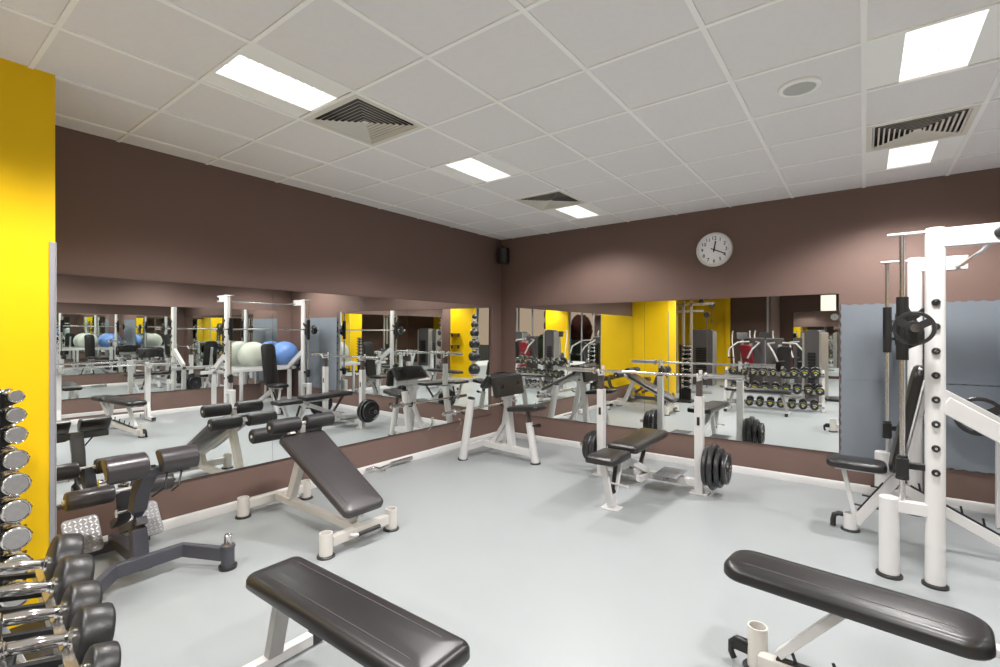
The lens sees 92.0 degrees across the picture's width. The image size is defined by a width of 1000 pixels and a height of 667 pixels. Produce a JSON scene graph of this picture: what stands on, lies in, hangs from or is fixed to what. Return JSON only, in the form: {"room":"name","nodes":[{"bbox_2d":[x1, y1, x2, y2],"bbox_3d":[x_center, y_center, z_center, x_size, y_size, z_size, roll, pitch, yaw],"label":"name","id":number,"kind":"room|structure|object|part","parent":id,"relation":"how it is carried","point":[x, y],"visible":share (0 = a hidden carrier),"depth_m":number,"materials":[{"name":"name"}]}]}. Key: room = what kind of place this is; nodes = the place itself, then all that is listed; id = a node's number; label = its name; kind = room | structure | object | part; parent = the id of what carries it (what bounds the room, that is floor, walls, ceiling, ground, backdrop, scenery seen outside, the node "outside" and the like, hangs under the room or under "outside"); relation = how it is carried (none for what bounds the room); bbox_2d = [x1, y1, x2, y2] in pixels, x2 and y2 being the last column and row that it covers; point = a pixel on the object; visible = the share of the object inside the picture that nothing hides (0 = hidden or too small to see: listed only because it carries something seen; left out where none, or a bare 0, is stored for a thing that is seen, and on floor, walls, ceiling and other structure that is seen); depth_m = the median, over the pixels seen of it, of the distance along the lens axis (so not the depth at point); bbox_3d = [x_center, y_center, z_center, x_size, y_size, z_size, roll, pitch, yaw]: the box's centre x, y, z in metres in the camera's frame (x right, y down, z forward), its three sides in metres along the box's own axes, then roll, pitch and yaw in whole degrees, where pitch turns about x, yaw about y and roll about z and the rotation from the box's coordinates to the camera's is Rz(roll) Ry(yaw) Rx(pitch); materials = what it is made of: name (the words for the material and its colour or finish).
{"room":"gym","nodes":[
{"label":"gym","id":0,"kind":"room"},
{"bbox_2d":[0,58,54,628],"bbox_3d":[-3.584,0.062,3.157,2.445,2.957,0.565,0,0,37],"label":"wall pillar","id":1,"kind":"structure","parent":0,"point":[27,95],"depth_m":2.57,"materials":[{"name":"yellow paint"}]},
{"bbox_2d":[49,242,56,544],"bbox_3d":[-2.443,0.521,2.639,0.010,2.040,0.029,0,0,37],"label":"trim","id":2,"kind":"structure","parent":1,"relation":"attached to","point":[52,245],"depth_m":2.63,"materials":[{"name":"grey metal"}]},
{"bbox_2d":[55,125,500,535],"bbox_3d":[-1.593,0.062,5.272,0.120,2.957,5.200,0,0,37],"label":"wall","id":3,"kind":"structure","parent":0,"point":[123,210],"depth_m":4.27,"materials":[{"name":"brown paint"}]},
{"bbox_2d":[57,273,272,507],"bbox_3d":[-2.600,0.389,3.815,0.014,1.592,1.638,0,0,37],"label":"wall mirror","id":4,"kind":"object","parent":3,"relation":"attached to","point":[148,366],"visible":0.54,"depth_m":3.74,"materials":[{"name":"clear mirror glass"}]},
{"bbox_2d":[103,431,496,541],"bbox_3d":[-1.538,1.502,5.231,0.016,0.078,5.200,0,0,37],"label":"baseboard","id":5,"kind":"structure","parent":3,"relation":"attached to","point":[203,514],"depth_m":4.18,"materials":[{"name":"grey"}]},
{"bbox_2d":[272,289,406,460],"bbox_3d":[-1.611,0.389,5.129,0.014,1.592,1.648,0,0,37],"label":"wall mirror","id":6,"kind":"object","parent":3,"relation":"attached to","point":[345,356],"visible":1,"depth_m":5.06,"materials":[{"name":"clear mirror glass"}]},
{"bbox_2d":[407,299,491,431],"bbox_3d":[-0.618,0.389,6.447,0.014,1.592,1.648,0,0,37],"label":"wall mirror","id":7,"kind":"object","parent":3,"relation":"attached to","point":[449,345],"visible":1,"depth_m":6.31,"materials":[{"name":"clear mirror glass"}]},
{"bbox_2d":[497,246,508,264],"bbox_3d":[0.045,-1.161,7.136,0.176,0.275,0.216,0,0,-8],"label":"speaker","id":8,"kind":"object","parent":3,"relation":"attached to","point":[502,252],"visible":1,"depth_m":7.04},
{"bbox_2d":[0,0,999,239],"bbox_3d":[-1.028,-1.416,-0.725,11.400,0.001,14.300,0,0,37],"label":"ceiling","id":9,"kind":"structure","parent":0,"point":[514,56],"depth_m":2.81,"materials":[{"name":"tile"}]},
{"bbox_2d":[0,0,999,238],"bbox_3d":[-1.006,-1.413,-0.680,11.118,0.008,14.000,0,0,37],"label":"grid","id":10,"kind":"object","parent":9,"relation":"attached to","point":[70,6],"visible":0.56,"depth_m":2.91,"materials":[{"name":"white metal"}]},
{"bbox_2d":[205,46,349,116],"bbox_3d":[-1.264,-1.447,2.764,0.570,0.062,0.574,0,0,37],"label":"ceiling lamp","id":11,"kind":"object","parent":10,"relation":"attached to","point":[256,74],"visible":0.88,"depth_m":2.76,"materials":[{"name":"white plastic"}]},
{"bbox_2d":[225,55,322,100],"bbox_3d":[-1.264,-1.475,2.764,0.284,0.006,0.570,0,0,37],"label":"diffuser","id":12,"kind":"object","parent":11,"relation":"attached to","point":[239,57],"depth_m":2.77,"materials":[{"name":"white plastic"}]},
{"bbox_2d":[302,93,424,145],"bbox_3d":[-0.904,-1.466,3.242,0.590,0.111,0.590,0,0,37],"label":"ceiling vent","id":13,"kind":"object","parent":10,"relation":"attached to","point":[358,118],"visible":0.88,"depth_m":3.31,"materials":[{"name":"beige metal"}]},
{"bbox_2d":[433,154,521,183],"bbox_3d":[-0.184,-1.447,4.197,0.570,0.062,0.574,0,0,37],"label":"ceiling lamp","id":14,"kind":"object","parent":10,"relation":"attached to","point":[482,168],"visible":0.83,"depth_m":4.20,"materials":[{"name":"white plastic"}]},
{"bbox_2d":[515,190,585,210],"bbox_3d":[0.535,-1.466,5.152,0.590,0.111,0.590,0,0,37],"label":"ceiling vent","id":15,"kind":"object","parent":10,"relation":"attached to","point":[556,199],"visible":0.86,"depth_m":5.24,"materials":[{"name":"beige metal"}]},
{"bbox_2d":[545,203,607,219],"bbox_3d":[0.895,-1.447,5.630,0.570,0.062,0.574,0,0,37],"label":"ceiling lamp","id":16,"kind":"object","parent":10,"relation":"attached to","point":[583,210],"visible":0.85,"depth_m":5.66,"materials":[{"name":"white plastic"}]},
{"bbox_2d":[866,136,964,171],"bbox_3d":[3.267,-1.447,3.842,0.570,0.062,0.574,0,0,37],"label":"ceiling lamp","id":17,"kind":"object","parent":10,"relation":"attached to","point":[947,148],"visible":0.82,"depth_m":3.85,"materials":[{"name":"white plastic"}]},
{"bbox_2d":[866,104,981,152],"bbox_3d":[2.907,-1.466,3.365,0.590,0.111,0.590,0,0,37],"label":"ceiling vent","id":18,"kind":"object","parent":10,"relation":"attached to","point":[957,122],"visible":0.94,"depth_m":3.42,"materials":[{"name":"beige metal"}]},
{"bbox_2d":[867,6,999,89],"bbox_3d":[2.188,-1.447,2.410,0.570,0.062,0.574,0,0,37],"label":"ceiling lamp","id":19,"kind":"object","parent":10,"relation":"attached to","point":[973,38],"visible":0.9,"depth_m":2.42,"materials":[{"name":"white plastic"}]},
{"bbox_2d":[778,76,821,96],"bbox_3d":[1.712,-1.406,2.763,0.216,0.017,0.216,0,0,37],"label":"ceiling speaker","id":20,"kind":"object","parent":9,"relation":"attached to","point":[800,86],"visible":1,"depth_m":2.74,"materials":[{"name":"white plastic"}]},
{"bbox_2d":[783,82,815,94],"bbox_3d":[1.712,-1.407,2.763,0.168,0.010,0.168,0,0,37],"label":"grille","id":21,"kind":"object","parent":20,"relation":"attached to","point":[789,88],"depth_m":2.76,"materials":[{"name":"grey"}]},
{"bbox_2d":[93,437,999,666],"bbox_3d":[-0.998,1.591,-0.685,11.200,0.100,14.400,0,0,37],"label":"floor","id":22,"kind":"structure","parent":0,"point":[514,558],"depth_m":3.15,"materials":[{"name":"rubber"}]},
{"bbox_2d":[0,389,52,660],"bbox_3d":[-2.344,0.896,2.307,0.420,1.290,0.420,0,0,37],"label":"tower","id":23,"kind":"object","parent":22,"relation":"on","point":[4,403],"visible":0.24,"depth_m":2.24,"materials":[{"name":"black metal"}]},
{"bbox_3d":[-2.380,0.881,2.247,0.255,1.260,0.050,0,0,37],"label":"plate","id":24,"kind":"part","parent":23,"relation":"part of","materials":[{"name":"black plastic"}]},
{"bbox_2d":[1,388,24,402],"bbox_3d":[-2.289,0.289,2.260,0.187,0.060,0.060,0,0,33],"label":"dumbbell","id":25,"kind":"object","parent":23,"relation":"on","point":[13,396],"visible":0.91,"depth_m":2.21,"materials":[{"name":"silver metal"}]},
{"bbox_2d":[1,405,26,422],"bbox_3d":[-2.291,0.375,2.261,0.191,0.072,0.072,0,0,33],"label":"dumbbell","id":26,"kind":"object","parent":23,"relation":"on","point":[12,414],"visible":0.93,"depth_m":2.21,"materials":[{"name":"silver metal"}]},
{"bbox_2d":[1,424,27,443],"bbox_3d":[-2.292,0.466,2.262,0.195,0.082,0.082,0,0,33],"label":"dumbbell","id":27,"kind":"object","parent":23,"relation":"on","point":[12,434],"visible":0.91,"depth_m":2.21,"materials":[{"name":"silver metal"}]},
{"bbox_2d":[0,579,28,607],"bbox_3d":[-2.297,1.200,2.266,0.206,0.114,0.114,0,0,33],"label":"dumbbell","id":28,"kind":"object","parent":23,"relation":"on","point":[18,602],"visible":0.21,"depth_m":2.22,"materials":[{"name":"silver metal"}]},
{"bbox_2d":[0,445,29,469],"bbox_3d":[-2.294,0.579,2.263,0.198,0.092,0.092,0,0,33],"label":"dumbbell","id":29,"kind":"object","parent":23,"relation":"on","point":[12,458],"visible":0.96,"depth_m":2.21,"materials":[{"name":"silver metal"}]},
{"bbox_2d":[0,549,31,574],"bbox_3d":[-2.297,1.070,2.265,0.205,0.112,0.112,0,0,33],"label":"dumbbell","id":30,"kind":"object","parent":23,"relation":"on","point":[6,556],"visible":0.4,"depth_m":2.23,"materials":[{"name":"silver metal"}]},
{"bbox_2d":[0,522,31,551],"bbox_3d":[-2.296,0.941,2.265,0.204,0.110,0.110,0,0,33],"label":"dumbbell","id":31,"kind":"object","parent":23,"relation":"on","point":[15,536],"visible":0.92,"depth_m":2.21,"materials":[{"name":"silver metal"}]},
{"bbox_2d":[0,495,31,523],"bbox_3d":[-2.296,0.815,2.265,0.204,0.108,0.108,0,0,33],"label":"dumbbell","id":32,"kind":"object","parent":23,"relation":"on","point":[13,509],"visible":0.92,"depth_m":2.21,"materials":[{"name":"silver metal"}]},
{"bbox_2d":[0,470,31,495],"bbox_3d":[-2.296,0.692,2.264,0.202,0.104,0.104,0,0,33],"label":"dumbbell","id":33,"kind":"object","parent":23,"relation":"on","point":[13,482],"visible":0.96,"depth_m":2.21,"materials":[{"name":"silver metal"}]},
{"bbox_3d":[-2.344,1.521,2.307,0.420,0.040,0.420,0,0,37],"label":"plate","id":34,"kind":"part","parent":23,"relation":"part of","materials":[{"name":"metal"}]},
{"bbox_2d":[0,559,79,666],"bbox_3d":[-1.110,1.134,1.064,1.820,0.804,0.620,0,0,42],"label":"dumbbell rack","id":35,"kind":"object","parent":22,"relation":"on","point":[64,657],"visible":0.48,"depth_m":1.36,"materials":[{"name":"metal"}]},
{"bbox_3d":[-1.766,1.134,1.651,0.060,0.804,0.620,0,0,42],"label":"frame","id":36,"kind":"part","parent":35,"relation":"part of","materials":[{"name":"silver metal"}]},
{"bbox_2d":[6,655,54,665],"bbox_3d":[-1.545,1.111,1.628,0.157,0.216,0.332,0,0,42],"label":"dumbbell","id":37,"kind":"object","parent":35,"relation":"on","point":[11,660],"visible":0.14,"depth_m":1.54,"materials":[{"name":"silver metal"}]},
{"bbox_3d":[-1.545,1.111,1.628,0.038,0.038,0.150,0,-13,42],"label":"handle","id":38,"kind":"part","parent":37,"relation":"part of","materials":[{"name":"silver metal"}]},
{"bbox_2d":[0,533,83,581],"bbox_3d":[-1.596,0.771,1.600,0.186,0.244,0.330,0,0,42],"label":"dumbbell","id":39,"kind":"object","parent":35,"relation":"on","point":[61,545],"visible":0.68,"depth_m":1.63,"materials":[{"name":"silver metal"}]},
{"bbox_3d":[-1.596,0.771,1.600,0.038,0.038,0.150,0,-13,42],"label":"handle","id":40,"kind":"part","parent":39,"relation":"part of","materials":[{"name":"silver metal"}]},
{"bbox_2d":[0,554,94,604],"bbox_3d":[-1.459,0.782,1.477,0.171,0.230,0.335,0,0,42],"label":"dumbbell","id":41,"kind":"object","parent":35,"relation":"on","point":[70,569],"visible":0.79,"depth_m":1.51,"materials":[{"name":"silver metal"}]},
{"bbox_3d":[-1.459,0.782,1.477,0.038,0.038,0.150,0,-13,42],"label":"handle","id":42,"kind":"part","parent":41,"relation":"part of","materials":[{"name":"silver metal"}]},
{"bbox_2d":[0,580,102,630],"bbox_3d":[-1.322,0.793,1.355,0.149,0.206,0.319,0,0,42],"label":"dumbbell","id":43,"kind":"object","parent":35,"relation":"on","point":[76,595],"visible":0.66,"depth_m":1.39,"materials":[{"name":"silver metal"}]},
{"bbox_3d":[-1.322,0.793,1.355,0.038,0.038,0.150,0,-13,42],"label":"handle","id":44,"kind":"part","parent":43,"relation":"part of","materials":[{"name":"silver metal"}]},
{"bbox_2d":[0,602,115,664],"bbox_3d":[-1.185,0.793,1.232,0.149,0.206,0.319,0,0,42],"label":"dumbbell","id":45,"kind":"object","parent":35,"relation":"on","point":[91,624],"visible":0.88,"depth_m":1.26,"materials":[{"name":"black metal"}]},
{"bbox_3d":[-1.185,0.793,1.232,0.038,0.038,0.150,0,-13,42],"label":"handle","id":46,"kind":"part","parent":45,"relation":"part of","materials":[{"name":"silver metal"}]},
{"bbox_2d":[0,640,120,666],"bbox_3d":[-1.048,0.803,1.109,0.121,0.172,0.278,0,0,42],"label":"dumbbell","id":47,"kind":"object","parent":35,"relation":"on","point":[104,654],"visible":1,"depth_m":1.17,"materials":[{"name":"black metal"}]},
{"bbox_2d":[60,444,236,592],"bbox_3d":[-2.352,1.131,3.155,0.994,0.820,0.815,0,0,37],"label":"bench","id":48,"kind":"object","parent":22,"relation":"on","point":[134,514],"visible":0.83,"depth_m":3.07,"materials":[{"name":"black metal"}]},
{"bbox_3d":[-2.803,1.356,3.242,0.168,0.210,0.200,0,0,37],"label":"foot plate","id":49,"kind":"part","parent":48,"relation":"part of","materials":[{"name":"metal"}]},
{"bbox_3d":[-2.268,0.851,2.749,0.040,0.040,0.027,0,0,37],"label":"knob","id":50,"kind":"part","parent":48,"relation":"part of","materials":[{"name":"silver metal"}]},
{"bbox_3d":[-2.592,1.356,3.521,0.168,0.210,0.200,0,0,37],"label":"foot plate","id":51,"kind":"part","parent":48,"relation":"part of","materials":[{"name":"metal"}]},
{"bbox_3d":[-2.042,0.926,2.981,0.071,0.139,0.170,0,0,37],"label":"release handle","id":52,"kind":"part","parent":48,"relation":"part of","materials":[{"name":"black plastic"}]},
{"bbox_2d":[220,542,235,566],"bbox_3d":[-1.787,1.448,3.171,0.090,0.125,0.090,0,0,37],"label":"socket","id":53,"kind":"object","parent":48,"relation":"attached to","point":[227,550],"depth_m":3.14,"materials":[{"name":"grey metal"}]},
{"bbox_2d":[235,411,398,560],"bbox_3d":[-1.499,1.113,3.920,1.350,0.855,0.705,0,0,37],"label":"bench","id":54,"kind":"object","parent":22,"relation":"on","point":[314,453],"visible":1,"depth_m":3.80,"materials":[{"name":"black leather"}]},
{"bbox_3d":[-1.736,0.869,4.103,0.278,0.222,0.045,0,0,37],"label":"roller arm","id":55,"kind":"part","parent":54,"relation":"part of"},
{"bbox_3d":[-1.043,1.442,3.460,0.070,0.028,0.038,0,0,-13],"label":"handle stem","id":56,"kind":"part","parent":54,"relation":"part of","materials":[{"name":"white metal"}]},
{"bbox_2d":[242,556,469,666],"bbox_3d":[-0.622,1.301,1.918,1.132,0.472,0.485,0,0,37],"label":"bench","id":57,"kind":"object","parent":22,"relation":"on","point":[371,630],"visible":1,"depth_m":1.86,"materials":[{"name":"grey leather"}]},
{"bbox_3d":[-1.013,1.325,2.212,0.141,0.352,0.070,0,0,37],"label":"leg","id":58,"kind":"part","parent":57,"relation":"part of","materials":[{"name":"silver metal"}]},
{"bbox_2d":[365,456,412,471],"bbox_3d":[-1.223,1.497,5.506,0.146,0.058,0.663,0,0,37],"label":"attachment","id":59,"kind":"object","parent":22,"relation":"on","point":[410,457],"visible":1,"depth_m":5.52,"materials":[{"name":"silver metal"}]},
{"bbox_2d":[458,371,546,464],"bbox_3d":[0.123,1.009,5.964,0.978,1.087,0.914,0,0,37],"label":"bench","id":60,"kind":"object","parent":22,"relation":"on","point":[505,385],"visible":1,"depth_m":5.83,"materials":[{"name":"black metal"}]},
{"bbox_3d":[-0.400,1.159,5.863,0.230,0.762,0.094,0,0,37],"label":"leg","id":61,"kind":"part","parent":60,"relation":"part of","materials":[{"name":"white metal"}]},
{"bbox_2d":[442,399,516,415],"bbox_3d":[-0.221,0.941,6.204,0.076,0.076,1.460,0,0,37],"label":"barbell","id":62,"kind":"object","parent":60,"relation":"on","point":[453,412],"visible":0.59,"depth_m":5.90,"materials":[{"name":"silver metal"}]},
{"bbox_3d":[0.075,1.159,6.494,0.230,0.762,0.094,0,0,37],"label":"leg","id":63,"kind":"part","parent":60,"relation":"part of","materials":[{"name":"white metal"}]},
{"bbox_3d":[0.323,0.891,5.782,0.440,0.100,0.300,0,0,37],"label":"seat","id":64,"kind":"part","parent":60,"relation":"part of","materials":[{"name":"grey leather"}]},
{"bbox_3d":[0.340,0.994,5.769,0.076,0.163,0.052,0,0,37],"label":"post","id":65,"kind":"part","parent":60,"relation":"part of","materials":[{"name":"grey metal"}]},
{"bbox_3d":[0.385,1.296,5.736,0.176,0.486,0.092,0,0,37],"label":"seat post","id":66,"kind":"part","parent":60,"relation":"part of","materials":[{"name":"white metal"}]},
{"bbox_2d":[580,366,730,511],"bbox_3d":[1.198,0.949,4.546,1.572,1.185,1.300,0,0,37],"label":"weight bench","id":67,"kind":"object","parent":22,"relation":"on","point":[616,458],"visible":0.97,"depth_m":4.63,"materials":[{"name":"grey metal"}]},
{"bbox_2d":[582,432,589,457],"bbox_3d":[1.009,1.261,5.409,0.045,0.320,0.320,0,0,37],"label":"weight plate","id":68,"kind":"object","parent":67,"relation":"on","point":[586,435],"visible":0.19,"depth_m":5.30,"materials":[{"name":"black rubber"}]},
{"bbox_2d":[585,430,595,463],"bbox_3d":[1.048,1.261,5.380,0.045,0.370,0.370,0,0,37],"label":"weight plate","id":69,"kind":"object","parent":67,"relation":"on","point":[592,431],"visible":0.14,"depth_m":5.25,"materials":[{"name":"black rubber"}]},
{"bbox_2d":[589,430,606,464],"bbox_3d":[1.086,1.261,5.351,0.045,0.380,0.380,0,0,37],"label":"weight plate","id":70,"kind":"object","parent":67,"relation":"on","point":[593,441],"visible":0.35,"depth_m":5.25,"materials":[{"name":"black rubber"}]},
{"bbox_3d":[1.106,0.541,5.272,0.050,0.170,0.052,0,0,37],"label":"post","id":71,"kind":"part","parent":67,"relation":"part of","materials":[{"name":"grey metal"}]},
{"bbox_3d":[0.939,1.062,4.178,0.270,0.068,0.400,0,0,37],"label":"seat","id":72,"kind":"part","parent":67,"relation":"part of","materials":[{"name":"grey leather"}]},
{"bbox_3d":[0.987,1.536,4.267,0.160,0.010,0.130,0,0,37],"label":"foot plate","id":73,"kind":"part","parent":67,"relation":"part of","materials":[{"name":"white metal"}]},
{"bbox_3d":[1.273,1.391,5.079,0.230,0.046,0.360,0,0,37],"label":"step plate","id":74,"kind":"part","parent":67,"relation":"part of","materials":[{"name":"white metal"}]},
{"bbox_2d":[566,367,744,379],"bbox_3d":[1.498,0.405,4.971,1.840,0.076,0.076,0,0,37],"label":"barbell","id":75,"kind":"object","parent":67,"relation":"on","point":[705,375],"visible":0.99,"depth_m":4.83,"materials":[{"name":"silver metal"}]},
{"bbox_3d":[1.680,1.391,4.772,0.230,0.046,0.360,0,0,37],"label":"step plate","id":76,"kind":"part","parent":67,"relation":"part of","materials":[{"name":"grey metal"}]},
{"bbox_3d":[1.922,1.536,4.658,0.170,0.010,0.120,0,0,37],"label":"foot plate","id":77,"kind":"part","parent":67,"relation":"part of","materials":[{"name":"white metal"}]},
{"bbox_3d":[1.922,0.541,4.657,0.050,0.170,0.052,0,0,37],"label":"post","id":78,"kind":"part","parent":67,"relation":"part of","materials":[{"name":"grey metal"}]},
{"bbox_2d":[700,446,709,485],"bbox_3d":[1.985,1.263,4.611,0.045,0.370,0.370,0,0,37],"label":"weight plate","id":79,"kind":"object","parent":67,"relation":"on","point":[705,451],"visible":0.36,"depth_m":4.48,"materials":[{"name":"black rubber"}]},
{"bbox_2d":[706,444,719,489],"bbox_3d":[2.028,1.263,4.579,0.045,0.430,0.430,0,0,37],"label":"weight plate","id":80,"kind":"object","parent":67,"relation":"on","point":[712,449],"visible":0.44,"depth_m":4.45,"materials":[{"name":"black metal"}]},
{"bbox_2d":[713,448,725,487],"bbox_3d":[2.071,1.263,4.546,0.045,0.370,0.370,0,0,37],"label":"weight plate","id":81,"kind":"object","parent":67,"relation":"on","point":[719,452],"visible":0.65,"depth_m":4.44,"materials":[{"name":"black metal"}]},
{"bbox_2d":[720,453,731,484],"bbox_3d":[2.114,1.263,4.514,0.045,0.290,0.290,0,0,37],"label":"weight plate","id":82,"kind":"object","parent":67,"relation":"on","point":[726,460],"visible":0.95,"depth_m":4.46,"materials":[{"name":"black metal"}]},
{"bbox_2d":[723,550,999,666],"bbox_3d":[1.556,1.270,1.793,1.376,0.542,0.370,0,0,43],"label":"bench","id":83,"kind":"object","parent":22,"relation":"on","point":[955,631],"visible":1,"depth_m":1.88,"materials":[{"name":"black leather"}]},
{"bbox_3d":[1.638,1.086,1.715,1.150,0.030,0.050,0,0,44],"label":"pad rail","id":84,"kind":"part","parent":83,"relation":"part of","materials":[{"name":"white metal"}]},
{"bbox_2d":[826,365,999,547],"bbox_3d":[3.109,0.887,3.520,1.209,1.309,0.270,0,0,37],"label":"bench","id":85,"kind":"object","parent":22,"relation":"on","point":[853,518],"visible":0.87,"depth_m":3.57,"materials":[{"name":"white metal"}]},
{"bbox_3d":[2.778,1.008,3.769,0.380,0.072,0.270,0,0,37],"label":"seat","id":86,"kind":"part","parent":85,"relation":"part of","materials":[{"name":"grey leather"}]},
{"bbox_3d":[2.838,1.054,3.724,0.420,0.035,0.050,0,0,37],"label":"seat rail","id":87,"kind":"part","parent":85,"relation":"part of","materials":[{"name":"white metal"}]},
{"bbox_3d":[3.018,0.637,3.588,0.204,0.809,0.270,0,0,37],"label":"backrest","id":88,"kind":"part","parent":85,"relation":"part of","materials":[{"name":"grey leather"}]},
{"bbox_3d":[3.076,0.785,3.544,0.206,0.833,0.045,0,0,37],"label":"frame","id":89,"kind":"part","parent":85,"relation":"part of","materials":[{"name":"white metal"}]},
{"bbox_2d":[875,222,999,591],"bbox_3d":[3.201,0.449,3.456,0.837,2.185,2.070,0,0,37],"label":"machine","id":90,"kind":"object","parent":22,"relation":"on","point":[940,402],"visible":0.86,"depth_m":2.95,"materials":[{"name":"white painted metal"},{"name":"chrome"},{"name":"black rubber"}]},
{"bbox_3d":[3.365,1.284,4.253,0.106,0.495,0.101,0,0,37],"label":"short post","id":91,"kind":"part","parent":90,"relation":"part of","materials":[{"name":"white metal"}]},
{"bbox_3d":[3.393,0.220,4.232,0.029,1.702,0.029,0,0,37],"label":"guide rod","id":92,"kind":"part","parent":90,"relation":"part of","materials":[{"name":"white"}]},
{"bbox_3d":[2.481,1.284,3.079,0.106,0.495,0.101,0,0,37],"label":"short post","id":93,"kind":"part","parent":90,"relation":"part of","materials":[{"name":"white metal"}]},
{"bbox_3d":[2.533,0.220,3.040,0.029,1.702,0.029,0,0,37],"label":"guide rod","id":94,"kind":"part","parent":90,"relation":"part of","materials":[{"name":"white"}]},
{"bbox_2d":[892,311,936,344],"bbox_3d":[2.466,-0.031,2.878,0.204,0.204,0.036,0,0,37],"label":"weight plate","id":95,"kind":"object","parent":90,"relation":"on","point":[913,336],"visible":0.99,"depth_m":2.87,"materials":[{"name":"black metal"}]},
{"bbox_3d":[3.763,0.576,3.954,0.526,0.380,0.050,0,0,37],"label":"plate arm","id":96,"kind":"part","parent":90,"relation":"part of"},
{"bbox_3d":[2.878,0.576,2.780,0.526,0.380,0.050,0,0,37],"label":"plate arm","id":97,"kind":"part","parent":90,"relation":"part of"},
{"bbox_2d":[953,397,999,435],"bbox_3d":[3.938,0.681,3.971,0.321,0.320,0.042,0,0,37],"label":"weight plate","id":98,"kind":"object","parent":90,"relation":"on","point":[995,410],"visible":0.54,"depth_m":3.96,"materials":[{"name":"black metal"}]},
{"bbox_3d":[3.954,1.126,3.810,0.060,0.810,0.070,0,0,37],"label":"post","id":99,"kind":"part","parent":90,"relation":"part of","materials":[{"name":"white metal"}]},
{"bbox_2d":[501,167,999,503],"bbox_3d":[2.432,0.062,5.570,6.190,2.957,0.120,0,0,37],"label":"wall","id":100,"kind":"structure","parent":0,"point":[834,242],"depth_m":5.16,"materials":[{"name":"brown paint"}]},
{"bbox_2d":[516,301,644,428],"bbox_3d":[1.010,0.396,6.558,1.948,1.586,0.010,0,0,37],"label":"wall mirror","id":101,"kind":"object","parent":100,"relation":"attached to","point":[550,339],"visible":0.84,"depth_m":6.48,"materials":[{"name":"white mirror glass"}]},
{"bbox_2d":[696,232,732,266],"bbox_3d":[2.425,-0.949,5.470,0.390,0.390,0.047,0,0,37],"label":"wall clock","id":102,"kind":"object","parent":100,"relation":"attached to","point":[714,249],"visible":1,"depth_m":5.46,"materials":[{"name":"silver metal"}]},
{"bbox_2d":[645,293,838,452],"bbox_3d":[2.575,0.396,5.379,1.966,1.586,0.010,0,0,37],"label":"wall mirror","id":103,"kind":"object","parent":100,"relation":"attached to","point":[785,348],"visible":0.84,"depth_m":5.26,"materials":[{"name":"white mirror glass"}]},
{"bbox_2d":[515,432,994,513],"bbox_3d":[2.391,1.502,5.516,5.950,0.078,0.016,0,0,37],"label":"baseboard","id":104,"kind":"structure","parent":100,"relation":"attached to","point":[953,502],"depth_m":5.04,"materials":[{"name":"grey"}]},
{"bbox_2d":[840,379,923,460],"bbox_3d":[3.615,0.825,4.592,0.621,0.757,0.014,0,0,37],"label":"mat","id":105,"kind":"object","parent":100,"relation":"attached to","point":[862,410],"visible":0.56,"depth_m":4.65,"materials":[{"name":"blue plastic"}]},
{"bbox_2d":[840,303,923,382],"bbox_3d":[3.615,0.084,4.592,0.621,0.741,0.014,0,0,37],"label":"mat","id":106,"kind":"object","parent":100,"relation":"attached to","point":[862,355],"visible":0.72,"depth_m":4.65,"materials":[{"name":"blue plastic"}]},
{"bbox_2d":[922,384,999,473],"bbox_3d":[4.111,0.825,4.218,0.636,0.757,0.014,0,0,37],"label":"mat","id":107,"kind":"object","parent":100,"relation":"attached to","point":[964,451],"visible":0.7,"depth_m":4.22,"materials":[{"name":"blue plastic"}]},
{"bbox_2d":[922,300,999,386],"bbox_3d":[4.111,0.084,4.218,0.636,0.741,0.014,0,0,37],"label":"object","id":108,"kind":"object","parent":100,"relation":"attached to","point":[972,327],"visible":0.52,"depth_m":4.21,"materials":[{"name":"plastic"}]}
]}

